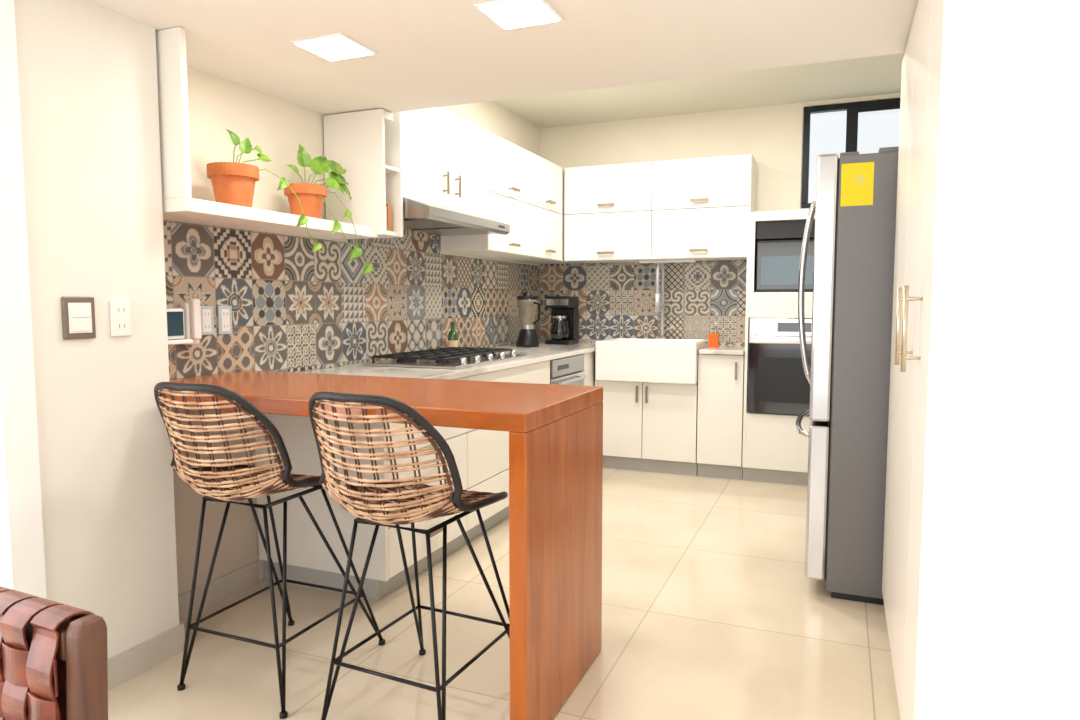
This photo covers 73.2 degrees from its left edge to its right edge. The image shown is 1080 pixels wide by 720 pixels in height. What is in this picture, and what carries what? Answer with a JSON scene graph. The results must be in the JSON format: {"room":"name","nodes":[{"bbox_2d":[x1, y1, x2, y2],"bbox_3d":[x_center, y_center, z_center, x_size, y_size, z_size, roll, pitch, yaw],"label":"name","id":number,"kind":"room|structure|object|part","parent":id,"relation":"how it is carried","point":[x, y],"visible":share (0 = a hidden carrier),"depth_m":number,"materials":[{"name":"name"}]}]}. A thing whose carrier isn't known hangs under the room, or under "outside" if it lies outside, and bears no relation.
{"room":"kitchen","nodes":[
{"label":"kitchen","id":0,"kind":"room"},
{"bbox_2d":[14,0,178,658],"bbox_3d":[-1.524,-0.023,2.332,0.370,2.120,0.460,2,5,22],"label":"wall","id":1,"kind":"structure","parent":0,"point":[88,86],"depth_m":2.24,"materials":[{"name":"paint"}]},
{"bbox_2d":[0,0,46,598],"bbox_3d":[-1.619,0.032,2.077,0.390,2.050,0.090,2,5,22],"label":"trim","id":2,"kind":"structure","parent":1,"relation":"attached to","point":[22,558],"depth_m":2.00,"materials":[{"name":"white paint"}]},
{"bbox_2d":[61,297,95,339],"bbox_3d":[-1.375,-0.126,2.172,0.017,0.126,0.098,2,5,22],"label":"light switch","id":3,"kind":"object","parent":1,"relation":"attached to","point":[78,313],"visible":1,"depth_m":2.16,"materials":[{"name":"brown plastic"}]},
{"bbox_2d":[109,300,131,336],"bbox_3d":[-1.327,-0.133,2.301,0.009,0.115,0.070,2,5,22],"label":"wall outlet","id":4,"kind":"object","parent":1,"relation":"attached to","point":[120,310],"visible":1,"depth_m":2.30,"materials":[{"name":"white plastic"}]},
{"bbox_2d":[108,625,182,690],"bbox_3d":[-1.346,0.992,2.341,0.012,0.095,0.455,2,5,22],"label":"baseboard","id":5,"kind":"structure","parent":1,"relation":"attached to","point":[140,658],"depth_m":2.41,"materials":[{"name":"tile"}]},
{"bbox_2d":[179,623,184,650],"bbox_3d":[-1.360,0.972,2.598,0.230,0.095,0.012,2,5,22],"label":"baseboard","id":6,"kind":"structure","parent":1,"relation":"attached to","point":[182,624],"depth_m":2.56,"materials":[{"name":"tile"}]},
{"bbox_2d":[180,299,201,344],"bbox_3d":[-1.330,-0.146,2.776,0.067,0.175,0.055,2,5,22],"label":"paper towel roll","id":7,"kind":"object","parent":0,"point":[192,310],"depth_m":2.75,"materials":[{"name":"white paper"}]},
{"bbox_2d":[167,66,539,580],"bbox_3d":[-0.775,-0.452,4.408,0.150,2.650,4.000,2,5,22],"label":"wall","id":8,"kind":"structure","parent":0,"point":[216,105],"depth_m":3.17,"materials":[{"name":"beige paint"}]},
{"bbox_2d":[171,407,256,594],"bbox_3d":[-1.353,0.498,2.874,0.003,0.805,0.595,2,5,22],"label":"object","id":9,"kind":"object","parent":8,"relation":"attached to","point":[237,547],"visible":0.21,"depth_m":2.93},
{"bbox_2d":[178,561,258,619],"bbox_3d":[-1.347,0.947,2.914,0.012,0.095,0.583,2,5,22],"label":"baseboard","id":10,"kind":"structure","parent":8,"relation":"attached to","point":[220,588],"depth_m":2.99,"materials":[{"name":"tile"}]},
{"bbox_2d":[155,27,377,239],"bbox_3d":[-1.108,-0.836,2.950,0.300,0.593,1.085,2,5,22],"label":"display shelf","id":11,"kind":"object","parent":8,"relation":"attached to","point":[178,204],"visible":0.59,"depth_m":2.43,"materials":[{"name":"white wood"}]},
{"bbox_3d":[-1.310,-0.820,2.460,0.300,0.548,0.025,2,5,22],"label":"panel","id":12,"kind":"part","parent":11,"relation":"part of","materials":[{"name":"white wood"}]},
{"bbox_2d":[206,129,321,251],"bbox_3d":[-1.087,-0.657,2.859,0.184,0.451,0.425,4,6,41],"label":"pothos","id":13,"kind":"object","parent":11,"relation":"on","point":[233,183],"visible":0.9,"depth_m":2.72,"materials":[{"name":"ceramic"}]},
{"bbox_2d":[206,162,258,207],"bbox_3d":[-1.167,-0.653,2.769,0.184,0.165,0.184,2,5,22],"label":"pot","id":14,"kind":"object","parent":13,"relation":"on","point":[233,183],"depth_m":2.71,"materials":[{"name":"ceramic"}]},
{"bbox_2d":[284,144,372,274],"bbox_3d":[-0.937,-0.661,3.188,0.239,0.570,0.373,4,6,38],"label":"pothos","id":15,"kind":"object","parent":11,"relation":"on","point":[311,196],"visible":0.89,"depth_m":3.15,"materials":[{"name":"plant"}]},
{"bbox_2d":[284,183,326,218],"bbox_3d":[-1.012,-0.675,3.143,0.176,0.150,0.176,2,5,22],"label":"pot","id":16,"kind":"object","parent":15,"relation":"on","point":[310,195],"depth_m":3.08,"materials":[{"name":"ceramic"}]},
{"bbox_2d":[163,220,539,378],"bbox_3d":[-0.727,-0.333,4.321,0.001,0.625,3.830,2,5,22],"label":"tile backsplash","id":17,"kind":"structure","parent":8,"relation":"attached to","point":[295,308],"depth_m":3.54,"materials":[{"name":"multicoloured tile"}]},
{"bbox_2d":[167,308,192,344],"bbox_3d":[-1.362,-0.122,2.639,0.112,0.130,0.145,2,5,22],"label":"intercom","id":18,"kind":"object","parent":17,"relation":"attached to","point":[175,316],"visible":0.55,"depth_m":2.65,"materials":[{"name":"white plastic"}]},
{"bbox_2d":[200,306,213,334],"bbox_3d":[-1.320,-0.156,2.877,0.009,0.115,0.070,2,5,22],"label":"wall outlet","id":19,"kind":"object","parent":17,"relation":"attached to","point":[207,317],"depth_m":2.88,"materials":[{"name":"white plastic"}]},
{"bbox_2d":[217,306,231,333],"bbox_3d":[-1.284,-0.163,2.965,0.009,0.115,0.070,2,5,22],"label":"wall outlet","id":20,"kind":"object","parent":17,"relation":"attached to","point":[224,312],"visible":1,"depth_m":2.96,"materials":[{"name":"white plastic"}]},
{"bbox_2d":[323,109,402,238],"bbox_3d":[-0.853,-0.886,3.520,0.335,0.575,0.164,2,5,22],"label":"shelf unit","id":21,"kind":"object","parent":8,"relation":"attached to","point":[367,144],"visible":0.73,"depth_m":3.45,"materials":[{"name":"paint"}]},
{"bbox_2d":[386,204,391,230],"bbox_3d":[-0.815,-0.688,3.503,0.190,0.138,0.087,2,5,22],"label":"books","id":22,"kind":"object","parent":21,"relation":"in","point":[388,207],"visible":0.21,"depth_m":3.49,"materials":[{"name":"orange paper"}]},
{"bbox_2d":[393,107,574,263],"bbox_3d":[-0.317,-1.053,4.773,0.364,0.710,2.570,2,5,22],"label":"upper cabinet","id":23,"kind":"object","parent":8,"relation":"attached to","point":[450,161],"visible":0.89,"depth_m":4.44,"materials":[{"name":"paint"}]},
{"bbox_2d":[403,197,509,235],"bbox_3d":[-0.575,-0.776,4.012,0.483,0.108,0.920,2,5,22],"label":"range hood","id":24,"kind":"object","parent":23,"relation":"attached to","point":[419,216],"visible":0.8,"depth_m":3.84,"materials":[{"name":"silver metal"}]},
{"bbox_2d":[348,229,439,253],"bbox_3d":[-0.802,-0.697,4.112,0.001,0.135,0.920,2,5,22],"label":"tile backsplash","id":25,"kind":"structure","parent":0,"point":[411,240],"depth_m":4.23,"materials":[{"name":"multicoloured tile"}]},
{"bbox_2d":[86,0,917,115],"bbox_3d":[-0.464,-1.236,0.854,3.380,0.530,4.600,2,5,22],"label":"ceiling","id":26,"kind":"structure","parent":0,"point":[432,53],"depth_m":2.50,"materials":[{"name":"paint"}]},
{"bbox_2d":[290,33,377,61],"bbox_3d":[-0.724,-1.101,2.567,0.214,0.008,0.214,2,5,22],"label":"recessed light","id":27,"kind":"object","parent":26,"relation":"in","point":[337,46],"visible":1,"depth_m":2.55,"materials":[{"name":"white plastic"}]},
{"bbox_2d":[473,0,563,30],"bbox_3d":[-0.062,-1.076,2.257,0.214,0.008,0.214,2,5,22],"label":"recessed light","id":28,"kind":"object","parent":26,"relation":"in","point":[506,14],"visible":1,"depth_m":2.25,"materials":[{"name":"white plastic"}]},
{"bbox_2d":[108,468,899,719],"bbox_3d":[-0.443,1.093,2.168,4.800,0.080,8.300,2,5,22],"label":"floor","id":29,"kind":"structure","parent":0,"point":[710,610],"depth_m":2.67,"materials":[{"name":"tile"}]},
{"bbox_2d":[0,586,107,719],"bbox_3d":[-0.911,0.747,0.895,0.531,0.811,0.488,2,5,25],"label":"dining chair","id":30,"kind":"object","parent":29,"relation":"on","point":[54,658],"visible":1,"depth_m":0.96,"materials":[{"name":"brown leather"}]},
{"bbox_2d":[154,382,384,718],"bbox_3d":[-0.886,0.538,2.365,0.466,0.996,0.648,2,5,22],"label":"bar stool","id":31,"kind":"object","parent":29,"relation":"on","point":[255,481],"visible":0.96,"depth_m":2.15,"materials":[{"name":"wicker"}]},
{"bbox_3d":[-0.852,0.719,2.432,0.421,0.606,0.511,2,5,22],"label":"metal frame","id":32,"kind":"part","parent":31,"relation":"part of","materials":[{"name":"black metal"}]},
{"bbox_2d":[165,370,602,719],"bbox_3d":[-0.638,0.557,2.513,1.575,0.935,0.665,2,5,22],"label":"breakfast bar","id":33,"kind":"object","parent":29,"relation":"on","point":[555,431],"visible":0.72,"depth_m":2.15,"materials":[{"name":"brown wood"}]},
{"bbox_3d":[0.067,0.605,2.225,0.050,0.885,0.665,2,5,22],"label":"waterfall leg","id":34,"kind":"part","parent":33,"relation":"part of","materials":[{"name":"brown wood"}]},
{"bbox_2d":[255,360,549,599],"bbox_3d":[-0.568,0.485,3.850,0.694,0.868,1.795,2,5,22],"label":"base cabinet","id":35,"kind":"object","parent":29,"relation":"on","point":[481,457],"visible":0.44,"depth_m":3.09,"materials":[{"name":"paint"}]},
{"bbox_3d":[-0.921,0.499,3.035,0.660,0.768,0.020,2,5,22],"label":"panel","id":36,"kind":"part","parent":35,"relation":"part of","materials":[{"name":"paint"}]},
{"bbox_2d":[295,341,744,379],"bbox_3d":[0.180,0.000,4.271,1.728,0.030,3.270,2,5,22],"label":"countertop","id":37,"kind":"structure","parent":35,"relation":"on","point":[544,352],"depth_m":3.78,"materials":[{"name":"white stone"}]},
{"bbox_2d":[364,347,526,368],"bbox_3d":[-0.488,-0.019,3.997,0.540,0.050,0.860,2,5,22],"label":"gas cooktop","id":38,"kind":"object","parent":37,"relation":"in","point":[448,357],"visible":1,"depth_m":3.79,"materials":[{"name":"silver metal"}]},
{"bbox_2d":[448,322,457,346],"bbox_3d":[-0.548,-0.141,4.577,0.065,0.200,0.065,2,5,22],"label":"oil bottle","id":39,"kind":"object","parent":37,"relation":"on","point":[452,335],"visible":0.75,"depth_m":4.55,"materials":[{"name":"green glass"}]},
{"bbox_2d":[516,293,539,346],"bbox_3d":[-0.072,-0.292,5.280,0.208,0.392,0.170,2,5,22],"label":"blender","id":40,"kind":"object","parent":37,"relation":"on","point":[527,303],"visible":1,"depth_m":5.23,"materials":[{"name":"black plastic"}]},
{"bbox_3d":[-0.089,-0.463,5.274,0.158,0.050,0.158,2,5,22],"label":"lid","id":41,"kind":"part","parent":40,"relation":"part of","materials":[{"name":"black plastic"}]},
{"bbox_2d":[517,300,537,324],"bbox_3d":[-0.089,-0.333,5.284,0.156,0.210,0.156,2,5,22],"label":"jar","id":42,"kind":"object","parent":40,"relation":"on","point":[527,309],"depth_m":5.23,"materials":[{"name":"clear glass"}]},
{"bbox_3d":[-0.026,-0.335,5.205,0.022,0.167,0.075,-4,6,-39],"label":"handle","id":43,"kind":"part","parent":40,"relation":"part of","materials":[{"name":"black plastic"}]},
{"bbox_2d":[545,296,578,344],"bbox_3d":[0.167,-0.309,5.647,0.200,0.369,0.258,2,5,22],"label":"coffee maker","id":44,"kind":"object","parent":37,"relation":"on","point":[564,330],"visible":1,"depth_m":5.58,"materials":[{"name":"black plastic"}]},
{"bbox_3d":[0.151,-0.336,5.607,0.112,0.030,0.112,2,5,22],"label":"carafe lid","id":45,"kind":"part","parent":44,"relation":"part of","materials":[{"name":"silver metal"}]},
{"bbox_3d":[0.192,-0.250,5.524,0.018,0.125,0.059,-3,5,-31],"label":"carafe handle","id":46,"kind":"part","parent":44,"relation":"part of","materials":[{"name":"black plastic"}]},
{"bbox_2d":[595,338,707,384],"bbox_3d":[0.829,-0.002,5.342,0.723,0.285,0.510,2,5,22],"label":"farmhouse sink","id":47,"kind":"object","parent":37,"relation":"in","point":[671,361],"visible":0.87,"depth_m":5.11,"materials":[{"name":"white ceramic"}]},
{"bbox_2d":[655,263,673,338],"bbox_3d":[0.946,-0.436,5.526,0.124,0.642,0.229,2,5,22],"label":"kitchen faucet","id":48,"kind":"object","parent":37,"relation":"on","point":[657,294],"visible":0.98,"depth_m":5.59,"materials":[{"name":"metal"}]},
{"bbox_2d":[708,333,718,346],"bbox_3d":[1.246,-0.140,5.219,0.070,0.099,0.030,2,5,22],"label":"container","id":49,"kind":"object","parent":37,"relation":"on","point":[713,339],"visible":1,"depth_m":5.21,"materials":[{"name":"orange plastic"}]},
{"bbox_2d":[712,322,718,333],"bbox_3d":[1.285,-0.189,5.330,0.062,0.179,0.054,-3,5,-32],"label":"soap dispenser","id":50,"kind":"object","parent":37,"relation":"on","point":[715,331],"visible":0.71,"depth_m":5.32,"materials":[{"name":"silver metal"}]},
{"bbox_2d":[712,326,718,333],"bbox_3d":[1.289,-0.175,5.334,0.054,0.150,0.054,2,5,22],"label":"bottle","id":51,"kind":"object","parent":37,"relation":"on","point":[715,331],"depth_m":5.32,"materials":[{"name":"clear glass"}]},
{"bbox_2d":[309,391,509,719],"bbox_3d":[-0.350,0.557,2.125,0.466,0.996,0.643,2,5,25],"label":"bar stool","id":52,"kind":"object","parent":29,"relation":"on","point":[410,505],"visible":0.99,"depth_m":1.90,"materials":[{"name":"wicker"}]},
{"bbox_3d":[-0.332,0.737,2.197,0.421,0.606,0.511,2,5,25],"label":"metal frame","id":53,"kind":"part","parent":52,"relation":"part of","materials":[{"name":"black metal"}]},
{"bbox_2d":[550,354,586,385],"bbox_3d":[-0.064,0.399,4.957,0.639,0.866,0.620,2,5,22],"label":"dishwasher","id":54,"kind":"object","parent":29,"relation":"on","point":[566,370],"visible":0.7,"depth_m":4.79,"materials":[{"name":"silver metal"}]},
{"bbox_3d":[0.174,0.410,4.859,0.035,0.620,0.610,2,5,22],"label":"door","id":55,"kind":"part","parent":54,"relation":"part of","materials":[{"name":"silver metal"}]},
{"bbox_3d":[0.176,0.035,4.828,0.040,0.112,0.610,2,5,22],"label":"control panel","id":56,"kind":"part","parent":54,"relation":"part of","materials":[{"name":"silver metal"}]},
{"bbox_3d":[0.208,0.132,4.823,0.049,0.018,0.490,2,5,22],"label":"handle","id":57,"kind":"part","parent":54,"relation":"part of","materials":[{"name":"silver metal"}]},
{"bbox_2d":[581,351,594,385],"bbox_3d":[0.158,0.344,5.644,0.665,0.868,0.805,2,5,22],"label":"base cabinet","id":58,"kind":"object","parent":29,"relation":"on","point":[589,358],"visible":0.02,"depth_m":5.23,"materials":[{"name":"paint"}]},
{"bbox_2d":[595,380,697,475],"bbox_3d":[0.850,0.465,5.468,0.746,0.655,0.620,2,5,22],"label":"base cabinet","id":59,"kind":"object","parent":29,"relation":"on","point":[650,427],"visible":0.9,"depth_m":5.20,"materials":[{"name":"paint"}]},
{"bbox_2d":[697,354,744,479],"bbox_3d":[1.342,0.375,5.257,0.306,0.868,0.620,2,5,22],"label":"base cabinet","id":60,"kind":"object","parent":29,"relation":"on","point":[720,377],"visible":0.95,"depth_m":5.00,"materials":[{"name":"paint"}]},
{"bbox_3d":[1.327,0.074,4.920,0.014,0.120,0.030,2,5,22],"label":"handle","id":61,"kind":"part","parent":60,"relation":"part of","materials":[{"name":"metal"}]},
{"bbox_2d":[742,209,814,485],"bbox_3d":[1.784,-0.087,5.055,0.628,1.820,0.590,2,5,22],"label":"tall cabinet","id":62,"kind":"object","parent":29,"relation":"on","point":[774,451],"visible":0.44,"depth_m":4.86,"materials":[{"name":"paint"}]},
{"bbox_2d":[747,318,811,415],"bbox_3d":[1.759,0.030,5.000,0.575,0.640,0.606,2,5,22],"label":"wall oven","id":63,"kind":"object","parent":62,"relation":"in","point":[778,383],"visible":0.61,"depth_m":4.81,"materials":[{"name":"black glass"}]},
{"bbox_3d":[1.671,-0.129,4.773,0.575,0.045,0.030,2,5,22],"label":"door","id":64,"kind":"part","parent":63,"relation":"part of","materials":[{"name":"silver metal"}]},
{"bbox_3d":[1.673,-0.212,4.771,0.575,0.115,0.020,2,5,22],"label":"control panel","id":65,"kind":"part","parent":63,"relation":"part of","materials":[{"name":"silver metal"}]},
{"bbox_3d":[1.657,-0.112,4.733,0.500,0.021,0.056,2,5,22],"label":"handle","id":66,"kind":"part","parent":63,"relation":"part of","materials":[{"name":"silver metal"}]},
{"bbox_2d":[755,220,814,291],"bbox_3d":[1.787,-0.697,4.984,0.553,0.463,0.450,2,5,22],"label":"microwave","id":67,"kind":"object","parent":62,"relation":"in","point":[777,261],"visible":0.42,"depth_m":4.82,"materials":[{"name":"black glass"}]},
{"bbox_3d":[1.703,-0.857,4.766,0.553,0.110,0.008,2,5,22],"label":"trim plate","id":68,"kind":"part","parent":67,"relation":"part of","materials":[{"name":"black plastic"}]},
{"bbox_3d":[1.651,-0.625,4.819,0.405,0.310,0.008,2,5,22],"label":"door glass","id":69,"kind":"part","parent":67,"relation":"part of","materials":[{"name":"grey glass"}]},
{"bbox_2d":[795,146,898,604],"bbox_3d":[1.611,0.056,3.243,0.881,1.820,0.902,2,5,22],"label":"refrigerator","id":70,"kind":"object","parent":29,"relation":"on","point":[853,206],"visible":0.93,"depth_m":2.91,"materials":[{"name":"silver metal"}]},
{"bbox_2d":[882,0,943,719],"bbox_3d":[1.319,0.002,2.048,0.598,2.115,1.430,2,5,22],"label":"pantry cabinet","id":71,"kind":"object","parent":29,"relation":"on","point":[921,64],"visible":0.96,"depth_m":1.98,"materials":[{"name":"paint"}]},
{"bbox_2d":[493,53,904,127],"bbox_3d":[0.946,-1.818,4.239,3.380,0.100,2.800,2,5,22],"label":"ceiling kitchen","id":72,"kind":"structure","parent":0,"point":[874,75],"depth_m":4.98,"materials":[{"name":"white paint"}]},
{"bbox_2d":[540,93,900,340],"bbox_3d":[1.521,-0.541,5.540,3.230,2.650,0.150,2,5,22],"label":"wall","id":73,"kind":"structure","parent":0,"point":[773,134],"depth_m":5.46,"materials":[{"name":"beige paint"}]},
{"bbox_2d":[541,260,746,344],"bbox_3d":[0.808,-0.453,5.754,1.735,0.640,0.001,2,5,22],"label":"tile backsplash","id":74,"kind":"structure","parent":73,"relation":"attached to","point":[617,300],"depth_m":5.73,"materials":[{"name":"multicoloured tile"}]},
{"bbox_2d":[564,154,756,262],"bbox_3d":[0.883,-1.107,5.464,1.385,0.710,0.374,2,5,22],"label":"upper cabinet","id":75,"kind":"object","parent":73,"relation":"attached to","point":[698,209],"visible":0.95,"depth_m":5.31,"materials":[{"name":"paint"}]},
{"bbox_2d":[639,259,695,262],"bbox_3d":[0.954,-0.739,5.449,0.420,0.019,0.040,2,5,22],"label":"lamp","id":76,"kind":"object","parent":75,"relation":"attached to","point":[686,260],"visible":1,"depth_m":5.43,"materials":[{"name":"white plastic"}]},
{"bbox_2d":[801,98,900,207],"bbox_3d":[2.357,-1.441,5.056,1.000,0.710,0.075,2,5,22],"label":"frame","id":77,"kind":"object","parent":73,"relation":"attached to","point":[853,108],"visible":0.43,"depth_m":5.09,"materials":[{"name":"black metal"}]},
{"bbox_2d":[914,0,1079,719],"bbox_3d":[0.641,0.148,0.164,0.730,2.120,2.570,2,5,22],"label":"wall","id":78,"kind":"structure","parent":0,"point":[998,631],"depth_m":0.81,"materials":[{"name":"white paint"}]}
]}

